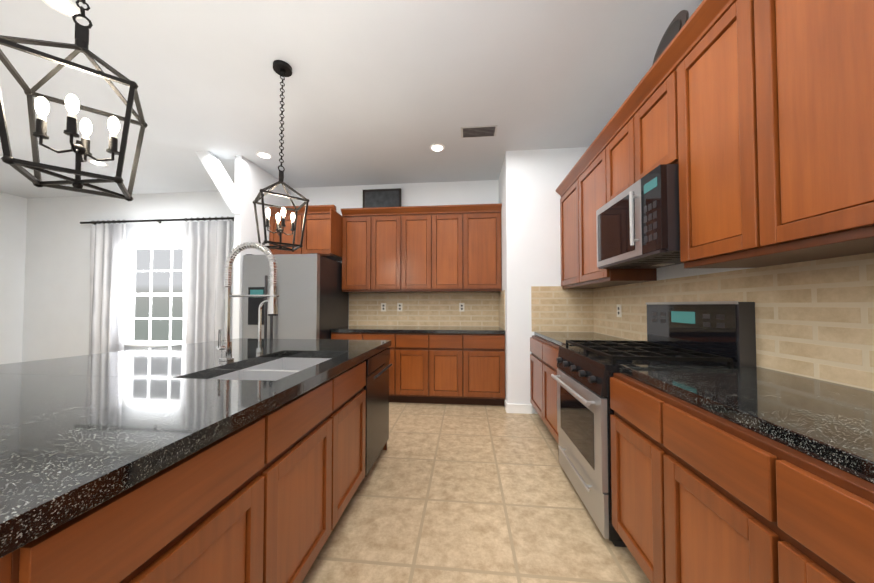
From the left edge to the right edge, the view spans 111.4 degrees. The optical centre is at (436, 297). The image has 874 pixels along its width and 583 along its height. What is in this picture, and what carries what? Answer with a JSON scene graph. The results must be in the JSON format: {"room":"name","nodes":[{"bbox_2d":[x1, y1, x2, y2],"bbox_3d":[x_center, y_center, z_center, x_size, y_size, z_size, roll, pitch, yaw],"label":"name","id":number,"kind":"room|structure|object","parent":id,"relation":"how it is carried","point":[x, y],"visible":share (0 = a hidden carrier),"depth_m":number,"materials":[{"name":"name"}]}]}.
{"room":"kitchen","nodes":[
{"label":"kitchen","id":0,"kind":"room"},
{"bbox_2d":[0,192,26,363],"bbox_3d":[-7.137,-0.234,1.986,0.100,2.980,5.890,0,-1,5],"label":"wall","id":1,"kind":"structure","parent":0,"point":[13,215],"depth_m":4.78,"materials":[{"name":"paint"}]},
{"bbox_2d":[22,180,498,361],"bbox_3d":[-2.495,-0.172,4.547,8.650,2.980,0.100,0,-1,5],"label":"wall","id":2,"kind":"structure","parent":0,"point":[56,318],"depth_m":4.81,"materials":[{"name":"paint"}]},
{"bbox_2d":[124,242,182,346],"bbox_3d":[-4.367,-0.054,4.674,1.240,1.630,0.120,0,-1,5],"label":"window","id":3,"kind":"structure","parent":2,"relation":"in","point":[130,271],"depth_m":4.71,"materials":[{"name":"white wood"}]},
{"bbox_2d":[80,217,233,224],"bbox_3d":[-4.318,-1.200,4.638,2.709,0.068,0.116,0,-1,5],"label":"curtain rod","id":4,"kind":"object","parent":2,"relation":"attached to","point":[155,220],"visible":0.96,"depth_m":4.60,"materials":[{"name":"black metal"}]},
{"bbox_2d":[89,223,125,354],"bbox_3d":[-5.170,0.064,4.662,0.622,2.454,0.092,0,-1,5],"label":"curtain","id":5,"kind":"object","parent":4,"relation":"hanging from","point":[107,283],"visible":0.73,"depth_m":4.66,"materials":[{"name":"white fabric"}]},
{"bbox_2d":[182,220,230,344],"bbox_3d":[-3.488,0.060,4.500,0.782,2.454,0.093,0,-1,5],"label":"curtain","id":6,"kind":"object","parent":4,"relation":"hanging from","point":[206,248],"visible":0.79,"depth_m":4.51,"materials":[{"name":"white fabric"}]},
{"bbox_2d":[267,205,342,260],"bbox_3d":[-1.762,-0.878,4.106,0.938,0.650,0.668,0,-1,5],"label":"upper cabinet","id":7,"kind":"object","parent":2,"relation":"attached to","point":[323,232],"visible":0.73,"depth_m":3.93,"materials":[{"name":"brown wood"}]},
{"bbox_2d":[341,207,376,292],"bbox_3d":[-1.042,-0.641,4.192,0.474,1.120,0.348,0,-1,5],"label":"upper cabinet","id":8,"kind":"object","parent":2,"relation":"attached to","point":[359,225],"depth_m":4.03,"materials":[{"name":"brown wood"}]},
{"bbox_2d":[363,188,400,207],"bbox_3d":[-0.785,-1.387,4.242,0.560,0.325,0.028,0,-1,5],"label":"picture frame","id":9,"kind":"object","parent":8,"relation":"on","point":[372,198],"visible":0.64,"depth_m":4.23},
{"bbox_2d":[377,207,408,292],"bbox_3d":[-0.666,-0.642,4.156,0.538,1.120,0.348,0,-1,5],"label":"upper cabinet","id":10,"kind":"object","parent":2,"relation":"attached to","point":[390,220],"depth_m":3.98,"materials":[{"name":"brown wood"}]},
{"bbox_2d":[405,207,436,292],"bbox_3d":[-0.257,-0.642,4.117,0.538,1.120,0.348,0,-1,5],"label":"upper cabinet","id":11,"kind":"object","parent":2,"relation":"attached to","point":[431,249],"depth_m":3.95,"materials":[{"name":"brown wood"}]},
{"bbox_2d":[349,292,498,325],"bbox_3d":[-0.211,0.160,4.266,2.170,0.478,0.006,0,-1,5],"label":"backsplash","id":12,"kind":"structure","parent":2,"relation":"attached to","point":[439,309],"depth_m":4.26,"materials":[{"name":"tile"}]},
{"bbox_2d":[381,303,385,310],"bbox_3d":[-0.774,0.133,4.313,0.074,0.120,0.010,0,-1,5],"label":"electrical outlet","id":13,"kind":"object","parent":12,"relation":"attached to","point":[383,305],"depth_m":4.31,"materials":[{"name":"plastic"}]},
{"bbox_2d":[397,303,401,310],"bbox_3d":[-0.535,0.132,4.290,0.074,0.120,0.010,0,-1,5],"label":"electrical outlet","id":14,"kind":"object","parent":12,"relation":"attached to","point":[399,306],"depth_m":4.29,"materials":[{"name":"plastic"}]},
{"bbox_2d":[459,303,463,310],"bbox_3d":[0.351,0.130,4.204,0.074,0.120,0.010,0,-1,5],"label":"electrical outlet","id":15,"kind":"object","parent":12,"relation":"attached to","point":[461,305],"depth_m":4.20,"materials":[{"name":"plastic"}]},
{"bbox_2d":[437,204,468,291],"bbox_3d":[0.151,-0.643,4.077,0.538,1.120,0.348,0,-1,5],"label":"upper cabinet","id":16,"kind":"object","parent":2,"relation":"attached to","point":[452,220],"depth_m":3.90,"materials":[{"name":"brown wood"}]},
{"bbox_2d":[469,203,501,291],"bbox_3d":[0.571,-0.644,4.037,0.562,1.120,0.348,0,-1,5],"label":"upper cabinet","id":17,"kind":"object","parent":2,"relation":"attached to","point":[485,248],"depth_m":3.86,"materials":[{"name":"brown wood"}]},
{"bbox_2d":[232,155,290,338],"bbox_3d":[-2.301,-0.186,3.981,0.085,2.980,0.990,0,-1,5],"label":"wall","id":18,"kind":"structure","parent":0,"point":[252,179],"depth_m":3.60,"materials":[{"name":"paint"}]},
{"bbox_2d":[196,151,240,215],"bbox_3d":[-2.550,-1.328,3.468,0.473,0.719,0.131,0,-1,5],"label":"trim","id":19,"kind":"structure","parent":18,"relation":"attached to","point":[221,179],"depth_m":3.41,"materials":[{"name":"paint"}]},
{"bbox_2d":[0,0,702,198],"bbox_3d":[-2.783,-1.773,1.604,8.850,0.080,6.090,0,-1,5],"label":"ceiling","id":20,"kind":"structure","parent":0,"point":[378,92],"depth_m":2.37,"materials":[{"name":"paint"}]},
{"bbox_2d":[42,0,82,18],"bbox_3d":[-2.210,-1.725,1.754,0.168,0.008,0.168,0,-1,5],"label":"recessed light","id":21,"kind":"object","parent":20,"relation":"in","point":[69,8],"visible":0.77,"depth_m":1.76,"materials":[{"name":"white"}]},
{"bbox_2d":[0,0,147,200],"bbox_3d":[-1.257,-1.063,1.058,0.319,1.364,0.315,1,-2,-39],"label":"pendant lantern","id":22,"kind":"object","parent":20,"relation":"hanging from","point":[38,129],"visible":1,"depth_m":1.03,"materials":[{"name":"black metal"}]},
{"bbox_2d":[88,159,107,165],"bbox_3d":[-4.213,-1.678,3.704,0.168,0.008,0.168,0,-1,5],"label":"recessed light","id":23,"kind":"object","parent":20,"relation":"in","point":[100,163],"visible":0.94,"depth_m":3.70,"materials":[{"name":"white"}]},
{"bbox_2d":[256,151,271,158],"bbox_3d":[-2.041,-1.683,3.515,0.168,0.008,0.168,0,-1,5],"label":"recessed light","id":24,"kind":"object","parent":20,"relation":"in","point":[264,155],"visible":1,"depth_m":3.51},
{"bbox_2d":[253,60,308,251],"bbox_3d":[-1.147,-1.036,2.197,0.319,1.364,0.315,1,-2,-39],"label":"pendant lantern","id":25,"kind":"object","parent":20,"relation":"hanging from","point":[282,68],"visible":1,"depth_m":2.19,"materials":[{"name":"black metal"}]},
{"bbox_2d":[430,144,444,151],"bbox_3d":[0.003,-1.687,3.349,0.168,0.008,0.168,0,-1,5],"label":"recessed light","id":26,"kind":"object","parent":20,"relation":"in","point":[437,147],"visible":1,"depth_m":3.33,"materials":[{"name":"white"}]},
{"bbox_2d":[461,125,497,137],"bbox_3d":[0.425,-1.692,3.037,0.360,0.012,0.180,0,-1,5],"label":"ceiling vent","id":27,"kind":"object","parent":20,"relation":"in","point":[479,131],"visible":1,"depth_m":3.02,"materials":[{"name":"metal"}]},
{"bbox_2d":[302,402,650,582],"bbox_3d":[-2.783,1.276,1.530,8.850,0.060,6.090,0,-1,5],"label":"floor","id":28,"kind":"structure","parent":0,"point":[452,493],"depth_m":1.72,"materials":[{"name":"tile"}]},
{"bbox_2d":[0,346,391,582],"bbox_3d":[-1.253,0.811,1.530,1.598,0.870,2.120,0,-1,5],"label":"kitchen island","id":29,"kind":"object","parent":28,"relation":"on","point":[194,463],"depth_m":0.87,"materials":[{"name":"brown wood"}]},
{"bbox_2d":[0,374,303,545],"bbox_3d":[-1.513,0.341,0.868,1.921,0.047,0.770,0,-1,5],"label":"island countertop","id":30,"kind":"structure","parent":29,"relation":"on","point":[66,439],"depth_m":0.73,"materials":[{"name":"black stone"}]},
{"bbox_2d":[0,347,367,385],"bbox_3d":[-1.346,0.359,1.615,1.733,0.047,0.750,0,-1,5],"label":"island countertop","id":31,"kind":"structure","parent":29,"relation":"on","point":[155,362],"depth_m":1.52,"materials":[{"name":"black stone"}]},
{"bbox_2d":[216,241,278,360],"bbox_3d":[-1.004,0.015,1.576,0.323,0.638,0.103,0,-1,5],"label":"faucet","id":32,"kind":"object","parent":31,"relation":"on","point":[225,346],"visible":1,"depth_m":1.59,"materials":[{"name":"silver metal"}]},
{"bbox_2d":[256,300,267,352],"bbox_3d":[-1.056,0.176,1.848,0.126,0.329,0.035,0,-1,5],"label":"tap","id":33,"kind":"object","parent":31,"relation":"on","point":[259,349],"visible":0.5,"depth_m":1.84,"materials":[{"name":"silver metal"}]},
{"bbox_2d":[242,253,348,338],"bbox_3d":[-1.790,0.396,3.883,0.910,1.812,0.999,0,-1,5],"label":"fridge","id":34,"kind":"object","parent":28,"relation":"on","point":[313,300],"visible":0.4,"depth_m":3.47,"materials":[{"name":"metal"}]},
{"bbox_2d":[330,325,504,405],"bbox_3d":[-0.232,0.847,3.917,2.143,0.912,0.668,0,-1,5],"label":"base cabinet","id":35,"kind":"object","parent":28,"relation":"on","point":[464,365],"visible":0.73,"depth_m":3.58,"materials":[{"name":"brown wood"}]},
{"bbox_2d":[530,335,541,412],"bbox_3d":[1.355,0.846,2.997,0.688,0.870,0.614,0,-1,5],"label":"base cabinet","id":36,"kind":"object","parent":28,"relation":"on","point":[534,339],"depth_m":3.17,"materials":[{"name":"brown wood"}]},
{"bbox_2d":[538,340,561,443],"bbox_3d":[1.309,0.834,2.516,0.688,0.870,0.614,0,-1,5],"label":"base cabinet","id":37,"kind":"object","parent":28,"relation":"on","point":[548,351],"depth_m":2.63,"materials":[{"name":"brown wood"}]},
{"bbox_2d":[534,332,641,345],"bbox_3d":[1.357,0.384,2.764,0.638,0.042,1.100,0,-1,5],"label":"countertop","id":38,"kind":"structure","parent":37,"relation":"on","point":[558,337],"depth_m":2.82,"materials":[{"name":"black stone"}]},
{"bbox_2d":[610,372,657,574],"bbox_3d":[1.184,0.803,1.223,0.688,0.870,0.465,0,-1,5],"label":"base cabinet","id":39,"kind":"object","parent":28,"relation":"on","point":[628,429],"depth_m":1.33,"materials":[{"name":"brown wood"}]},
{"bbox_2d":[551,301,756,546],"bbox_3d":[1.196,0.639,1.841,0.778,1.229,0.744,0,-1,5],"label":"range","id":40,"kind":"object","parent":28,"relation":"on","point":[714,333],"visible":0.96,"depth_m":1.66,"materials":[{"name":"silver metal"}]},
{"bbox_2d":[642,388,749,582],"bbox_3d":[1.149,0.794,0.857,0.688,0.870,0.530,0,-1,5],"label":"base cabinet","id":41,"kind":"object","parent":28,"relation":"on","point":[727,474],"depth_m":0.97,"materials":[{"name":"brown wood"}]},
{"bbox_2d":[734,428,873,582],"bbox_3d":[1.111,0.785,0.459,0.688,0.870,0.530,0,-1,5],"label":"base cabinet","id":42,"kind":"object","parent":28,"relation":"on","point":[803,516],"depth_m":0.65,"materials":[{"name":"brown wood"}]},
{"bbox_2d":[619,364,873,475],"bbox_3d":[1.135,0.329,0.464,0.638,0.042,2.012,0,-1,5],"label":"countertop","id":43,"kind":"structure","parent":42,"relation":"on","point":[835,421],"depth_m":0.91,"materials":[{"name":"black stone"}]},
{"bbox_2d":[499,147,588,413],"bbox_3d":[1.299,-0.192,3.735,0.940,2.980,0.790,0,-1,5],"label":"wall","id":44,"kind":"structure","parent":0,"point":[530,181],"depth_m":3.37,"materials":[{"name":"paint"}]},
{"bbox_2d":[499,290,504,329],"bbox_3d":[0.836,0.150,3.854,0.006,0.478,0.614,0,-1,5],"label":"backsplash","id":45,"kind":"structure","parent":44,"relation":"attached to","point":[502,309],"depth_m":3.74,"materials":[{"name":"tile"}]},
{"bbox_2d":[505,402,531,413],"bbox_3d":[0.921,1.239,3.334,0.282,0.100,0.012,0,-1,5],"label":"baseboard","id":46,"kind":"structure","parent":44,"relation":"attached to","point":[520,408],"depth_m":3.33,"materials":[{"name":"white wood"}]},
{"bbox_2d":[531,286,593,331],"bbox_3d":[1.395,0.123,3.318,0.670,0.508,0.006,0,-1,5],"label":"backsplash","id":47,"kind":"structure","parent":44,"relation":"attached to","point":[557,309],"depth_m":3.32,"materials":[{"name":"tile"}]},
{"bbox_2d":[657,263,749,279],"bbox_3d":[1.572,-0.254,1.148,0.100,2.980,6.090,0,-1,5],"label":"wall","id":48,"kind":"structure","parent":0,"point":[673,271],"depth_m":1.94,"materials":[{"name":"paint"}]},
{"bbox_2d":[556,172,594,288],"bbox_3d":[1.525,-0.669,3.017,0.348,1.120,0.616,0,-1,5],"label":"upper cabinet","id":49,"kind":"object","parent":48,"relation":"attached to","point":[567,229],"depth_m":3.13,"materials":[{"name":"brown wood"}]},
{"bbox_2d":[604,108,623,204],"bbox_3d":[1.428,-0.961,2.013,0.348,0.585,0.439,0,-1,5],"label":"upper cabinet","id":50,"kind":"object","parent":48,"relation":"attached to","point":[614,134],"depth_m":2.13,"materials":[{"name":"brown wood"}]},
{"bbox_2d":[572,132,656,287],"bbox_3d":[1.478,-0.681,2.531,0.348,1.120,0.615,0,-1,5],"label":"upper cabinet","id":51,"kind":"object","parent":48,"relation":"attached to","point":[588,176],"depth_m":2.54,"materials":[{"name":"brown wood"}]},
{"bbox_2d":[624,52,671,189],"bbox_3d":[1.398,-0.968,1.704,0.348,0.585,0.439,0,-1,5],"label":"upper cabinet","id":52,"kind":"object","parent":48,"relation":"attached to","point":[648,112],"depth_m":1.72,"materials":[{"name":"brown wood"}]},
{"bbox_2d":[596,164,683,268],"bbox_3d":[1.352,-0.445,1.852,0.464,0.444,0.744,0,-1,5],"label":"microwave","id":53,"kind":"object","parent":52,"relation":"attached to","point":[638,224],"visible":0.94,"depth_m":1.69,"materials":[{"name":"metal"}]},
{"bbox_2d":[653,10,688,63],"bbox_3d":[1.317,-1.373,1.657,0.120,0.356,0.268,0,-1,5],"label":"decorative plate","id":54,"kind":"object","parent":52,"relation":"on","point":[678,22],"visible":0.35,"depth_m":1.64,"materials":[{"name":"ceramic"}]},
{"bbox_2d":[593,253,873,390],"bbox_3d":[1.527,0.087,1.219,0.006,0.478,4.160,0,-1,5],"label":"backsplash","id":55,"kind":"structure","parent":48,"relation":"attached to","point":[814,319],"depth_m":1.27,"materials":[{"name":"tile"}]},
{"bbox_2d":[617,304,621,316],"bbox_3d":[1.663,0.117,2.723,0.010,0.115,0.070,0,-1,5],"label":"electrical outlet","id":56,"kind":"object","parent":55,"relation":"attached to","point":[619,313],"visible":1,"depth_m":2.68,"materials":[{"name":"plastic"}]},
{"bbox_2d":[668,0,811,267],"bbox_3d":[1.354,-0.712,1.243,0.348,1.120,0.464,0,-1,5],"label":"upper cabinet","id":57,"kind":"object","parent":48,"relation":"attached to","point":[701,86],"depth_m":1.33,"materials":[{"name":"brown wood"}]},
{"bbox_2d":[728,0,873,263],"bbox_3d":[1.319,-0.721,0.877,0.348,1.120,0.528,0,-1,5],"label":"upper cabinet","id":58,"kind":"object","parent":48,"relation":"attached to","point":[754,119],"depth_m":0.96,"materials":[{"name":"brown wood"}]},
{"bbox_2d":[868,0,873,211],"bbox_3d":[1.280,-0.730,0.479,0.348,1.120,0.528,0,-1,5],"label":"upper cabinet","id":59,"kind":"object","parent":48,"relation":"attached to","point":[870,2],"depth_m":0.78,"materials":[{"name":"brown wood"}]},
{"label":"outside","id":60,"kind":"structure","parent":0,"visible":0},
{"bbox_2d":[134,249,182,340],"bbox_3d":[-4.333,-0.120,5.024,2.260,2.500,0.001,0,-1,5],"label":"sky","id":61,"kind":"structure","parent":60,"point":[160,304],"depth_m":5.06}
]}

